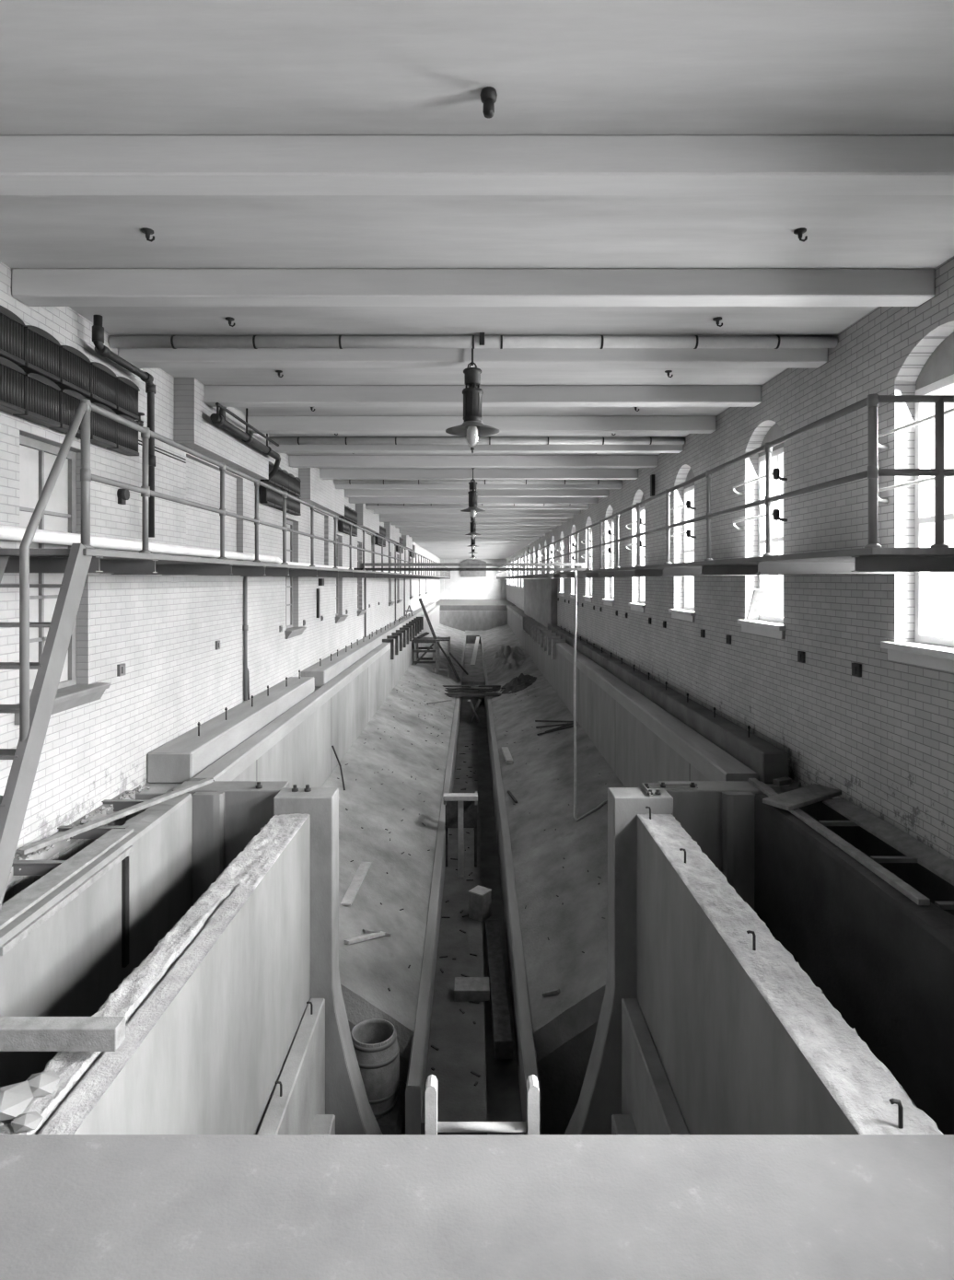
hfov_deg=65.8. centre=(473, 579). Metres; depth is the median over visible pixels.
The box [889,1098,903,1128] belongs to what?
hook
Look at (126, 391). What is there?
radiator
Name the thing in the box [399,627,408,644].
clamp
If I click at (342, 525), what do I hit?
radiator
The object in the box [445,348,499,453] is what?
lamp
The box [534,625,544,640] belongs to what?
clamp
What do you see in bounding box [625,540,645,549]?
bar
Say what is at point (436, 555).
beam
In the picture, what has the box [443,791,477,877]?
stand
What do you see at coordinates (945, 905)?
strut
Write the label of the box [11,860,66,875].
strut
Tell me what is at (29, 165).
beam
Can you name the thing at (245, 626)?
drain pipe
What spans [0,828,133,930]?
plank
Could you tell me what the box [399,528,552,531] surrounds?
beam
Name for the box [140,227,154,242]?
ceiling hook
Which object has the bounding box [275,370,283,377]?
ceiling hook
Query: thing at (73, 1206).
concrete parapet
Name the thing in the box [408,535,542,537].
beam
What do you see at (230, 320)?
ceiling hook
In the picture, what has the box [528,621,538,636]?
clamp
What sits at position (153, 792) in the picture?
trench
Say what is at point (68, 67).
ceiling
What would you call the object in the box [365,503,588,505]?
ceiling pipe
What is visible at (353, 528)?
radiator
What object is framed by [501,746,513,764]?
plank
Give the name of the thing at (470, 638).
block
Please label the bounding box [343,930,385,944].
plank
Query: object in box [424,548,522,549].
beam
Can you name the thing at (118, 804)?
strut
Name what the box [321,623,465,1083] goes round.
floor
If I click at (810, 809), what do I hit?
trench
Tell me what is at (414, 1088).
kerb
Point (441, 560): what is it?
pier
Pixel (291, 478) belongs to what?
radiator
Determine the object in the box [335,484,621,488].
beam
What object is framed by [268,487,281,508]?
radiator
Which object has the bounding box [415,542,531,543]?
beam
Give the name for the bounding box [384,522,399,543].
wall section
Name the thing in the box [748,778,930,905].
plank
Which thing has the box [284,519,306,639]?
window
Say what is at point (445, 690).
plank
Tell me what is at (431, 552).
beam
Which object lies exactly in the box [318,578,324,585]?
wall box
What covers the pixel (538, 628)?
clamp
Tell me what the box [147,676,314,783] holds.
concrete ledge
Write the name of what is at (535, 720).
stick
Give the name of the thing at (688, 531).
bar
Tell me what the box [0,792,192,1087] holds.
wall
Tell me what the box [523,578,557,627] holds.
wall
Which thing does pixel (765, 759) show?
concrete ledge
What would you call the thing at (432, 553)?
beam
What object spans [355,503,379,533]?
wall section
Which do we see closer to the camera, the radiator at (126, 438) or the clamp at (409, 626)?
the radiator at (126, 438)
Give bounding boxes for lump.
[0,1081,33,1120]
[11,1111,42,1132]
[25,1070,59,1096]
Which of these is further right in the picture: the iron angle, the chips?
the iron angle
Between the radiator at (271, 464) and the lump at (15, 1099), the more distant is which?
the radiator at (271, 464)
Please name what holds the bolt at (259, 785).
on the bulkhead
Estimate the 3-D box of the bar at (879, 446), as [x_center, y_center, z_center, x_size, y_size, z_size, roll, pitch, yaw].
[4.158,-1.414,6.718,0.186,0.172,1.701,0,0,0]
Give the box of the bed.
[464,629,481,637]
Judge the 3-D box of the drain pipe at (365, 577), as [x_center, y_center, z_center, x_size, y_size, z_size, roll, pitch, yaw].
[-4.205,1.042,28.700,0.074,2.415,0.074,0,0,23]
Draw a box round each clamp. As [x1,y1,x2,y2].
[382,639,394,659]
[386,635,398,654]
[391,632,402,651]
[395,629,406,647]
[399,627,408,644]
[402,625,411,640]
[406,623,414,638]
[408,621,417,636]
[411,619,418,633]
[413,617,421,631]
[416,616,423,629]
[523,616,531,629]
[524,617,533,631]
[526,619,535,633]
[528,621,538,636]
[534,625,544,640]
[536,627,547,644]
[539,629,551,647]
[543,632,556,651]
[547,635,560,654]
[551,639,565,659]
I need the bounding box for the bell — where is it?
[116,488,129,504]
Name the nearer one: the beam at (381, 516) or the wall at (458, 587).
the beam at (381, 516)
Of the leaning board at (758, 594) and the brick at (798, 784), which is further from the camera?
the leaning board at (758, 594)
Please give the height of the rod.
0.200 m
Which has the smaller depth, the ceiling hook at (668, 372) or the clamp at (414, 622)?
the ceiling hook at (668, 372)
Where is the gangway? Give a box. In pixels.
[353,562,591,570]
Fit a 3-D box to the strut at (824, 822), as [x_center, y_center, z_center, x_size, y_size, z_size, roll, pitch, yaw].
[3.920,2.568,7.750,0.537,0.040,0.060,0,0,0]
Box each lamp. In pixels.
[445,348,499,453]
[460,467,485,521]
[465,516,480,541]
[468,536,477,550]
[468,546,477,555]
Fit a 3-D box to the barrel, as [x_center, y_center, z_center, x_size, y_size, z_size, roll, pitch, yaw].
[-1.280,6.240,9.420,0.678,0.920,0.678,0,0,24]
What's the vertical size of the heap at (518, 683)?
0.882 m
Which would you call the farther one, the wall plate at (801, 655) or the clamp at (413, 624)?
the clamp at (413, 624)
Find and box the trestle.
[404,605,413,616]
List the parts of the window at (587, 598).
sill, frame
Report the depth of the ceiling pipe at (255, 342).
8.56 m
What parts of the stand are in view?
leg, post, leg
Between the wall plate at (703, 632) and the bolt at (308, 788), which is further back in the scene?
the wall plate at (703, 632)
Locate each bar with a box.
[599,529,614,537]
[599,547,614,555]
[625,518,645,529]
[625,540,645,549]
[664,500,696,516]
[664,529,696,542]
[733,468,787,494]
[733,509,787,529]
[877,407,953,449]
[877,476,950,502]
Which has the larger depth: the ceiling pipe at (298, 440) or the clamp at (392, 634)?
the clamp at (392, 634)
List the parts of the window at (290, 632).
pane, frame, sill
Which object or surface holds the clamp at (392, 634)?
attached to the coping at (226, 768)
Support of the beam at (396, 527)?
attached to the ceiling
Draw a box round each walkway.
[0,548,450,579]
[496,547,953,579]
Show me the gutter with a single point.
(503, 1094)
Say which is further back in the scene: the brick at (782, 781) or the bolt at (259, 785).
the brick at (782, 781)
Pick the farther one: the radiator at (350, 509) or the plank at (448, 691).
the plank at (448, 691)
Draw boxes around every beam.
[0,135,953,195]
[11,268,934,306]
[118,348,827,368]
[204,384,761,407]
[247,416,715,433]
[268,444,682,453]
[289,454,657,467]
[319,468,638,479]
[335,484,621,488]
[344,488,608,497]
[349,497,597,503]
[365,505,588,509]
[373,509,580,513]
[379,513,573,518]
[379,518,567,522]
[390,522,561,525]
[395,525,557,528]
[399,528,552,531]
[399,531,548,533]
[401,533,545,535]
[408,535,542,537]
[411,537,538,539]
[412,539,536,540]
[412,540,534,542]
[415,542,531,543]
[417,543,529,545]
[418,545,527,546]
[420,546,525,546]
[422,546,523,548]
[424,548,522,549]
[426,549,520,550]
[427,550,519,551]
[430,551,516,552]
[430,552,515,553]
[431,553,514,554]
[434,554,511,555]
[435,555,511,556]
[437,556,509,557]
[438,557,508,558]
[439,558,507,558]
[485,919,512,1058]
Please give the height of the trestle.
0.674 m
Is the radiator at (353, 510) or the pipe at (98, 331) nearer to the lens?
the pipe at (98, 331)
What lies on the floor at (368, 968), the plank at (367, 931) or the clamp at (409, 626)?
the plank at (367, 931)
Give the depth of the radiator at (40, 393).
6.96 m
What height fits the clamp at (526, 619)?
0.820 m
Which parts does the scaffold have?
post, post, rail, rail, rail, rail, post, post, post, post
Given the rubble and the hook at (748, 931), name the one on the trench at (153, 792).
the rubble
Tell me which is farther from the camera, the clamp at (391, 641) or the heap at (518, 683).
the heap at (518, 683)
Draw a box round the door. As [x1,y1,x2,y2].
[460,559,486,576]
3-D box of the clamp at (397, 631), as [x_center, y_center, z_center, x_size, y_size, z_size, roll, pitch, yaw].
[-3.465,2.810,34.830,0.540,0.820,0.160,0,0,0]
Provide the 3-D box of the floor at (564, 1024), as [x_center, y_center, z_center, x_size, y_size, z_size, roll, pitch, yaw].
[2.071,6.076,41.455,2.550,3.409,63.050,0,0,0]
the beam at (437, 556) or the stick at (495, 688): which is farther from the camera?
the beam at (437, 556)
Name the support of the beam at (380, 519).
attached to the ceiling
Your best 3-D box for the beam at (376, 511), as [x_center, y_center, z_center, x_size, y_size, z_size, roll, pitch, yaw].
[0.000,-2.729,29.345,8.498,0.259,0.270,0,0,0]
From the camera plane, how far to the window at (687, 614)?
15.38 m
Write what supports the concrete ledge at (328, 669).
on the wall at (306, 755)
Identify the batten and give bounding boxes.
[0,845,133,955]
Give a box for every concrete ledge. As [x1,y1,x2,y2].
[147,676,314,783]
[300,602,435,686]
[548,624,788,783]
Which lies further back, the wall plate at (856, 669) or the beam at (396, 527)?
the beam at (396, 527)
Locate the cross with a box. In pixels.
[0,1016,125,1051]
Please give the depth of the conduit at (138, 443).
10.19 m
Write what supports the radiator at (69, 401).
attached to the wall at (165, 630)
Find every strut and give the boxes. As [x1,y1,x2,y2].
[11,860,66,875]
[57,826,128,838]
[101,799,163,811]
[818,820,858,826]
[870,856,918,862]
[934,901,953,909]
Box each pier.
[440,558,443,599]
[502,558,506,599]
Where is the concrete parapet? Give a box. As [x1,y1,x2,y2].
[0,1134,953,1279]
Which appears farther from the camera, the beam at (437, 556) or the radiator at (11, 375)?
the beam at (437, 556)
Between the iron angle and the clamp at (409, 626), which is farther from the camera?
the clamp at (409, 626)
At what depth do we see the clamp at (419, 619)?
45.25 m
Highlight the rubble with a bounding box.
[6,780,150,886]
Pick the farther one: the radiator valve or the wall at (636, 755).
the wall at (636, 755)
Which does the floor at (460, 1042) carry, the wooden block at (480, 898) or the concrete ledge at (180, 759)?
the wooden block at (480, 898)
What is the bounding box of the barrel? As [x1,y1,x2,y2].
[350,1018,399,1118]
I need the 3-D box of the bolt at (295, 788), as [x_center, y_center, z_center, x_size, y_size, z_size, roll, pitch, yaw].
[-2.130,2.495,8.800,0.074,0.070,0.074,0,0,23]
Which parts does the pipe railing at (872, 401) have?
post, post, post, post, post, post, post, post, rail, post, post, post, return rail, return rail, post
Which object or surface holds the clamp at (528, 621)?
attached to the coping at (711, 761)
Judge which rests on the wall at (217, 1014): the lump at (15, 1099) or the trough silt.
the lump at (15, 1099)
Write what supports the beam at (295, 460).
attached to the ceiling
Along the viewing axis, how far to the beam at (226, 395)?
10.85 m
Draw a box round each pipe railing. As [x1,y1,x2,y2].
[80,398,450,577]
[496,393,953,577]
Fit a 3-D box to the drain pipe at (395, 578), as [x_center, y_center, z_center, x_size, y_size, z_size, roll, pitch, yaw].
[-4.205,1.042,39.800,0.074,2.415,0.074,0,0,23]
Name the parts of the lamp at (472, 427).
lamp shade, globe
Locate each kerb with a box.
[405,636,465,1134]
[480,637,541,1134]
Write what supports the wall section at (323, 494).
attached to the wall at (165, 630)
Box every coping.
[189,605,440,780]
[506,605,758,780]
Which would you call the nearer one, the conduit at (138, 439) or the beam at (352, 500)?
the conduit at (138, 439)
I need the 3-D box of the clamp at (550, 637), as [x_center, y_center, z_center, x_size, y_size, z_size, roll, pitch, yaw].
[3.430,2.810,31.330,0.540,0.820,0.160,0,0,0]
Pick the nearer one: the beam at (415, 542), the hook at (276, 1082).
the hook at (276, 1082)
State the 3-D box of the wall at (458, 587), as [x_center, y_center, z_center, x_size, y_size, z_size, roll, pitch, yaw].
[0.000,2.470,95.200,9.220,10.660,0.400,0,0,0]
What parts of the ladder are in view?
rail, rail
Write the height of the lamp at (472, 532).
1.363 m
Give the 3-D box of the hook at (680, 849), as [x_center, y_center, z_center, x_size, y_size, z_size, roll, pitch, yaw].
[2.010,2.655,7.065,0.064,0.151,0.022,0,0,0]
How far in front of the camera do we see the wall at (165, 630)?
9.90 m
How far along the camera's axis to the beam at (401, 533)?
43.48 m
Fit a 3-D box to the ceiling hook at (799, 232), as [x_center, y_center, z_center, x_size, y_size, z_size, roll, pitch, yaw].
[2.680,-2.812,6.040,0.100,0.094,0.095,0,0,36]
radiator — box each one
[0,305,25,365]
[0,356,25,414]
[12,372,60,427]
[18,325,60,382]
[48,389,87,438]
[54,345,91,396]
[80,403,116,447]
[85,361,116,408]
[106,414,139,455]
[111,376,139,419]
[260,461,274,484]
[260,483,274,505]
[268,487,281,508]
[272,466,281,488]
[276,489,288,511]
[279,469,289,490]
[286,473,294,494]
[286,493,294,513]
[290,496,301,515]
[293,477,301,497]
[338,504,346,518]
[338,518,346,532]
[342,520,349,533]
[345,506,349,520]
[348,523,354,535]
[349,508,351,521]
[350,509,354,523]
[353,523,357,536]
[354,511,357,523]
[374,535,379,545]
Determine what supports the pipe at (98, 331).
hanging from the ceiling
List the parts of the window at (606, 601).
sill, frame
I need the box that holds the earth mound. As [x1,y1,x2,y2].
[375,1081,406,1134]
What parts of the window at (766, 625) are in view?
sill, frame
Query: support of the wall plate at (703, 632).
attached to the wall at (883, 738)
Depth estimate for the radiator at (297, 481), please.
17.08 m
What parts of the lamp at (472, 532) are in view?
lamp shade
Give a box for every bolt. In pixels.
[256,781,262,789]
[291,784,298,791]
[303,784,311,791]
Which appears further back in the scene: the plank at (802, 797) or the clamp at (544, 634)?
the clamp at (544, 634)
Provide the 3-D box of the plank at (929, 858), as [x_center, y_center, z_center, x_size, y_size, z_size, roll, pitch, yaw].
[4.090,2.548,7.000,0.240,0.175,2.609,0,0,-2]
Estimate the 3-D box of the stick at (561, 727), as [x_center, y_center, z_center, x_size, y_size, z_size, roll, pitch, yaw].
[2.747,4.770,23.658,0.941,0.389,0.070,0,0,24]
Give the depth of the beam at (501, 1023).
11.55 m
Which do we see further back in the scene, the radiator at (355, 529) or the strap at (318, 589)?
the radiator at (355, 529)
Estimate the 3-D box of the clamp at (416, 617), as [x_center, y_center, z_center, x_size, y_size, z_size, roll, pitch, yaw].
[-3.465,2.810,47.080,0.540,0.820,0.160,0,0,0]
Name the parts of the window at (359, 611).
frame, sill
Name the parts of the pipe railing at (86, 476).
post, post, post, post, rail, post, post, post, post, post, post, post, post, post, post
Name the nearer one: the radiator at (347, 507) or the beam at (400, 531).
the radiator at (347, 507)
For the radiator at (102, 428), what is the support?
attached to the wall at (165, 630)
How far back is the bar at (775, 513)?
10.12 m
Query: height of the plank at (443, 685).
0.093 m
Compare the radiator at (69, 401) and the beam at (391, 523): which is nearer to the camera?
the radiator at (69, 401)
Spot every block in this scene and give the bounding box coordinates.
[453,977,489,1000]
[465,634,479,643]
[468,884,491,921]
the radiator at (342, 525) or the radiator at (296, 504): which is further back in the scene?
the radiator at (342, 525)
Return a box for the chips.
[337,681,605,1086]
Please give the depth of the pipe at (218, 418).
12.23 m
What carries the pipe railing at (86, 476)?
on the walkway at (40, 560)
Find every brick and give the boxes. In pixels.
[773,777,791,786]
[780,785,800,792]
[790,780,801,787]
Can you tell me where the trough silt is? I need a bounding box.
[462,643,484,698]
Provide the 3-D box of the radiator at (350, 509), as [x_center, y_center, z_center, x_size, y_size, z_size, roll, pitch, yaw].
[-4.139,-2.150,24.466,0.142,0.420,0.545,0,0,0]
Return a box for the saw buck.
[466,698,481,722]
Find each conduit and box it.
[138,439,186,460]
[138,442,186,463]
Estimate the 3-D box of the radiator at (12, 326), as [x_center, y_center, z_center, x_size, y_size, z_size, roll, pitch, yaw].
[-4.139,-2.150,6.425,0.142,0.420,0.545,0,0,0]
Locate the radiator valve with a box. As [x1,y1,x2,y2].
[136,411,144,426]
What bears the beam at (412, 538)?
attached to the ceiling
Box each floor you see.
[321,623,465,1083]
[420,698,487,1134]
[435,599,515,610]
[481,623,624,1134]
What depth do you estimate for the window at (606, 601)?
23.67 m
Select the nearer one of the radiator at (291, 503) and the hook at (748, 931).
the hook at (748, 931)
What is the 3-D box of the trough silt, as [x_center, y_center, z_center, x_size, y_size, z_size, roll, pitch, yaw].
[0.000,6.170,53.290,1.272,0.899,24.580,0,0,0]
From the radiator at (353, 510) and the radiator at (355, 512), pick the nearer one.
the radiator at (353, 510)
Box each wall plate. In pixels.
[116,663,125,676]
[215,640,220,650]
[700,628,705,637]
[725,635,731,644]
[797,651,805,663]
[851,663,861,676]
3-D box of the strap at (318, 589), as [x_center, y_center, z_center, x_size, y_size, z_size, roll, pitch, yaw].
[-4.220,0.650,20.035,0.059,0.800,0.170,0,0,0]
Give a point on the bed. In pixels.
(467, 632)
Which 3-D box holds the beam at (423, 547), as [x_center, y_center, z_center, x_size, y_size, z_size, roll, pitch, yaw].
[0.000,-2.729,61.985,8.498,0.259,0.270,0,0,0]
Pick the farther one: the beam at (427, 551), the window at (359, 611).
the beam at (427, 551)
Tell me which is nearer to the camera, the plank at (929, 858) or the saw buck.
the plank at (929, 858)
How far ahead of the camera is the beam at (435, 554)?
80.22 m
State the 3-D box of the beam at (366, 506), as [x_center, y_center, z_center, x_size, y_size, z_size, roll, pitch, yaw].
[0.000,-2.729,27.305,8.498,0.259,0.270,0,0,0]
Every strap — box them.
[316,588,319,617]
[650,474,654,496]
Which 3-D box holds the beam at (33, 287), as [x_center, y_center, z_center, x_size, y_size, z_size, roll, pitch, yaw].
[0.000,-2.729,6.905,8.498,0.259,0.270,0,0,0]
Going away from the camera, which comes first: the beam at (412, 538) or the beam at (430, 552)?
the beam at (412, 538)
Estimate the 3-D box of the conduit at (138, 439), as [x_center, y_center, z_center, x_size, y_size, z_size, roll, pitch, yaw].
[-4.241,-1.760,10.000,0.020,0.017,1.700,0,0,0]
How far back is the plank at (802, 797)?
8.23 m
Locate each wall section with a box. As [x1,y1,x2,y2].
[174,377,268,479]
[298,467,344,516]
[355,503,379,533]
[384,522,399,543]
[401,535,412,549]
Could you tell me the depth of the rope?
16.83 m
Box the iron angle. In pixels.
[641,781,698,796]
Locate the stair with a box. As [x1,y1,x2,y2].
[0,402,92,910]
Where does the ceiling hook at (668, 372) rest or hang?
attached to the ceiling
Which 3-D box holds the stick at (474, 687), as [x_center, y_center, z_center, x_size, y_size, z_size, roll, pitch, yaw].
[0.380,5.163,34.970,1.103,0.125,0.090,0,0,25]
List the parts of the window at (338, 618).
pane, frame, sill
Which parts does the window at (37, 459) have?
pane, frame, sill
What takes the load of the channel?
attached to the wall at (70, 965)
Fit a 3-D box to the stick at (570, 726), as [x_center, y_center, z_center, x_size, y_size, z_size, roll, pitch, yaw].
[2.659,4.805,23.463,1.396,0.499,0.070,0,0,34]
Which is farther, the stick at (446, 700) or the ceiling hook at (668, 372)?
the stick at (446, 700)
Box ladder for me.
[425,1074,539,1134]
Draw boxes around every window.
[14,434,110,724]
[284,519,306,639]
[335,535,348,623]
[357,542,367,616]
[582,526,592,602]
[602,512,614,605]
[628,494,645,612]
[668,467,695,621]
[737,423,786,639]
[880,332,953,672]
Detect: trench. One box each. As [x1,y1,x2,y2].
[126,786,176,820]
[769,786,815,818]
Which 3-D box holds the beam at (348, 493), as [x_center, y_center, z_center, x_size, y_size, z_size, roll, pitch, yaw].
[0.000,-2.729,23.225,8.498,0.259,0.270,0,0,0]
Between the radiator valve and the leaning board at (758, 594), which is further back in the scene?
the leaning board at (758, 594)
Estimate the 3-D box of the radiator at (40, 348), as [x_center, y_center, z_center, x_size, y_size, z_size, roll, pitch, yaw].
[-4.139,-2.150,6.997,0.142,0.420,0.545,0,0,0]
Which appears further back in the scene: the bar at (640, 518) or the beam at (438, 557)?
the beam at (438, 557)
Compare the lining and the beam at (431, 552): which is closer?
the lining
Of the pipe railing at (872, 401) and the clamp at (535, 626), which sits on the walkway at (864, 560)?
the pipe railing at (872, 401)
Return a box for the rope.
[573,566,607,822]
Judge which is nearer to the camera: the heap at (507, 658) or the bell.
the bell
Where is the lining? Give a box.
[815,798,953,915]
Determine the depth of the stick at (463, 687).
34.64 m
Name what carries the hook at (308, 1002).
on the wall at (217, 1014)
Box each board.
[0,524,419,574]
[745,588,765,619]
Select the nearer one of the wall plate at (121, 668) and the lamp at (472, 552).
the wall plate at (121, 668)
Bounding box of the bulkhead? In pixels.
[172,780,775,1134]
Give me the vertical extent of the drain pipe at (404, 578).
2.415 m
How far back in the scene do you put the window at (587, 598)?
27.72 m
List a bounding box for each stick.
[426,699,452,704]
[447,686,471,690]
[474,686,492,688]
[477,687,500,690]
[507,790,517,802]
[535,720,573,722]
[535,722,573,728]
[536,725,573,735]
[541,988,560,997]
[544,723,570,732]
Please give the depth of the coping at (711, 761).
12.93 m
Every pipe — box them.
[92,314,155,537]
[108,332,837,349]
[209,402,280,484]
[243,576,250,700]
[268,436,685,444]
[333,479,622,484]
[364,577,366,637]
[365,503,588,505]
[395,578,395,620]
[404,578,405,616]
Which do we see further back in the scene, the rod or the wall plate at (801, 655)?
the rod
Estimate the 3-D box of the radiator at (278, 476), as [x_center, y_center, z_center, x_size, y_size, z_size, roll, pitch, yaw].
[-4.139,-2.150,15.395,0.142,0.420,0.545,0,0,0]
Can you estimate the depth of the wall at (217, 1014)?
5.87 m
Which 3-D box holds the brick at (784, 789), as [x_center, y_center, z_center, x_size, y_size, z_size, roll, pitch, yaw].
[3.900,2.585,9.050,0.220,0.065,0.100,0,0,-11]
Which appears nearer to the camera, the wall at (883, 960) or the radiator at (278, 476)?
the wall at (883, 960)
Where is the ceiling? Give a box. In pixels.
[0,0,953,468]
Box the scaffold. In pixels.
[412,597,468,681]
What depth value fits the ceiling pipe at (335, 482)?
20.89 m
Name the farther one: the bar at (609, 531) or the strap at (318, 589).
the bar at (609, 531)
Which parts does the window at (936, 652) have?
sill, frame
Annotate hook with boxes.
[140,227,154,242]
[225,316,235,326]
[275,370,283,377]
[275,1081,282,1096]
[306,1000,312,1014]
[645,806,651,819]
[664,370,673,377]
[679,848,686,863]
[712,316,722,326]
[746,930,756,950]
[793,227,807,242]
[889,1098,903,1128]
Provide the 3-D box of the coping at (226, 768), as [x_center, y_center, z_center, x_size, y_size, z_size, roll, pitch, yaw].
[-3.480,2.660,41.225,0.320,0.220,63.550,0,0,0]
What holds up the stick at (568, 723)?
on the floor at (564, 1024)
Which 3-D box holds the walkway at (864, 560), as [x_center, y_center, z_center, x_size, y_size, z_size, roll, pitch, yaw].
[3.538,-0.140,48.645,1.417,0.170,86.830,0,0,0]
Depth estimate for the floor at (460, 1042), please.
12.08 m
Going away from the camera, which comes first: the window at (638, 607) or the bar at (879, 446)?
the bar at (879, 446)
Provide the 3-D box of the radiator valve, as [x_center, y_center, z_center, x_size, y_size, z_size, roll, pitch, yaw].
[-4.120,-1.974,9.090,0.120,0.152,0.140,0,0,0]
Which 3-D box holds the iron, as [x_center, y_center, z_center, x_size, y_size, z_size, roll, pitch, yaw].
[-3.049,4.279,16.736,0.079,0.914,0.606,0,0,-38]
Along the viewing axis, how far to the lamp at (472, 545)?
39.27 m
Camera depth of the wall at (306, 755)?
17.57 m
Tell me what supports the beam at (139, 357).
attached to the ceiling
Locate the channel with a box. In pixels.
[121,856,128,967]
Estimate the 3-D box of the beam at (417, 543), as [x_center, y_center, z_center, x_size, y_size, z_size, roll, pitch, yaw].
[0.000,-2.729,55.865,8.498,0.259,0.270,0,0,0]
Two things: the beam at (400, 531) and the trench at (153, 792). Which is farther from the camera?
the beam at (400, 531)
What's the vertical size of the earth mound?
1.099 m
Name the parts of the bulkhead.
arch frame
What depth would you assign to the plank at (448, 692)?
34.93 m
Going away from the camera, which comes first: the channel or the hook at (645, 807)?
the channel
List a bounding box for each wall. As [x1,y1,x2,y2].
[0,260,440,904]
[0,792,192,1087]
[0,813,335,1134]
[142,607,439,787]
[439,610,507,643]
[443,558,502,599]
[506,256,953,861]
[507,605,803,787]
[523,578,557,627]
[611,813,942,1134]
[754,793,953,1134]
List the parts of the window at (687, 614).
sill, frame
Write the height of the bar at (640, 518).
0.172 m
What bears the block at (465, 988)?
on the floor at (460, 1042)
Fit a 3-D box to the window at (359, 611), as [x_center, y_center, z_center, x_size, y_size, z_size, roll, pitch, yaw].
[-4.270,-0.023,27.640,0.360,2.746,1.480,0,0,0]
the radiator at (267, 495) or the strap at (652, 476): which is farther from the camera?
the strap at (652, 476)
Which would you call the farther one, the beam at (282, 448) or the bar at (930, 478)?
the beam at (282, 448)
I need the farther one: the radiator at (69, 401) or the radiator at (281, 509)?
the radiator at (281, 509)
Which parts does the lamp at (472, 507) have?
lamp shade, globe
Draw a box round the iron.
[331,745,345,790]
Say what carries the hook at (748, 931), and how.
on the wall at (720, 1035)
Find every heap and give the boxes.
[488,644,525,674]
[500,673,536,694]
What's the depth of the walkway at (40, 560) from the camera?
7.71 m
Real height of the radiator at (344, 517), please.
0.420 m
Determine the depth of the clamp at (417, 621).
43.50 m
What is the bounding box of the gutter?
[476,698,523,1134]
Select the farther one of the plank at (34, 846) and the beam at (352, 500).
the beam at (352, 500)
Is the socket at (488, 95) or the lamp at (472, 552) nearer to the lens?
the socket at (488, 95)
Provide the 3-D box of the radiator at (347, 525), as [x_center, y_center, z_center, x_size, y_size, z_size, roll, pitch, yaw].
[-4.139,-1.710,23.895,0.142,0.420,0.545,0,0,0]
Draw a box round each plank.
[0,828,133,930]
[16,778,213,855]
[340,861,371,905]
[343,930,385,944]
[362,929,391,936]
[442,685,500,686]
[444,689,500,691]
[444,693,502,695]
[446,694,500,697]
[447,690,492,692]
[447,692,498,693]
[470,636,479,665]
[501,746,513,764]
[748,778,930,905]
[762,783,841,811]
[822,798,953,885]
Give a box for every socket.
[479,86,497,118]
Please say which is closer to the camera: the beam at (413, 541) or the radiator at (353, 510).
the radiator at (353, 510)
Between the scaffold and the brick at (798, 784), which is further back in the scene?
the scaffold
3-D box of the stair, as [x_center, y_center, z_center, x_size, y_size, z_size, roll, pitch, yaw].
[-3.204,0.620,4.790,0.703,3.839,1.465,0,0,0]
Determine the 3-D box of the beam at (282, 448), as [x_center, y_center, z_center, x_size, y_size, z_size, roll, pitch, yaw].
[0.000,-2.729,15.065,8.498,0.259,0.270,0,0,0]
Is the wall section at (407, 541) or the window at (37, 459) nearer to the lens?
the window at (37, 459)
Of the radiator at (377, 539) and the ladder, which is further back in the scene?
the radiator at (377, 539)
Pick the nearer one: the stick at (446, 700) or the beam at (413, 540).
the stick at (446, 700)
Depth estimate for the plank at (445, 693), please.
34.27 m
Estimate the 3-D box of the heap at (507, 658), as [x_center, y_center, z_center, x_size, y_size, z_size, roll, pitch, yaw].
[2.100,4.772,46.000,2.200,1.517,12.000,0,0,0]
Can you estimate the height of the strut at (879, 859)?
0.040 m
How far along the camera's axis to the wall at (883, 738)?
9.13 m
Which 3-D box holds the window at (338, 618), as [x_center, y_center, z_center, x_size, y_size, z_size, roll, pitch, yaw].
[-4.270,-0.023,23.340,0.360,2.746,1.480,0,0,0]
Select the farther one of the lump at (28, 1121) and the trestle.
the trestle
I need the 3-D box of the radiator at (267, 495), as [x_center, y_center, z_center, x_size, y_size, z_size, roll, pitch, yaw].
[-4.139,-1.710,14.822,0.142,0.420,0.545,0,0,0]
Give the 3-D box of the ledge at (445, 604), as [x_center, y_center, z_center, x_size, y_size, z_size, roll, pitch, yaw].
[0.000,3.100,84.172,8.500,1.000,21.655,0,0,0]
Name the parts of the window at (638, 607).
sill, frame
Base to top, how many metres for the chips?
2.028 m
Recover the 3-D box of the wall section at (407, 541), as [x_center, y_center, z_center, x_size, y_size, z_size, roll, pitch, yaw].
[-4.104,-2.394,45.750,0.289,0.929,4.500,0,0,0]
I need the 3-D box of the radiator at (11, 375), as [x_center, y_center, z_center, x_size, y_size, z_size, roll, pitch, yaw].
[-4.139,-1.710,6.425,0.142,0.420,0.545,0,0,0]

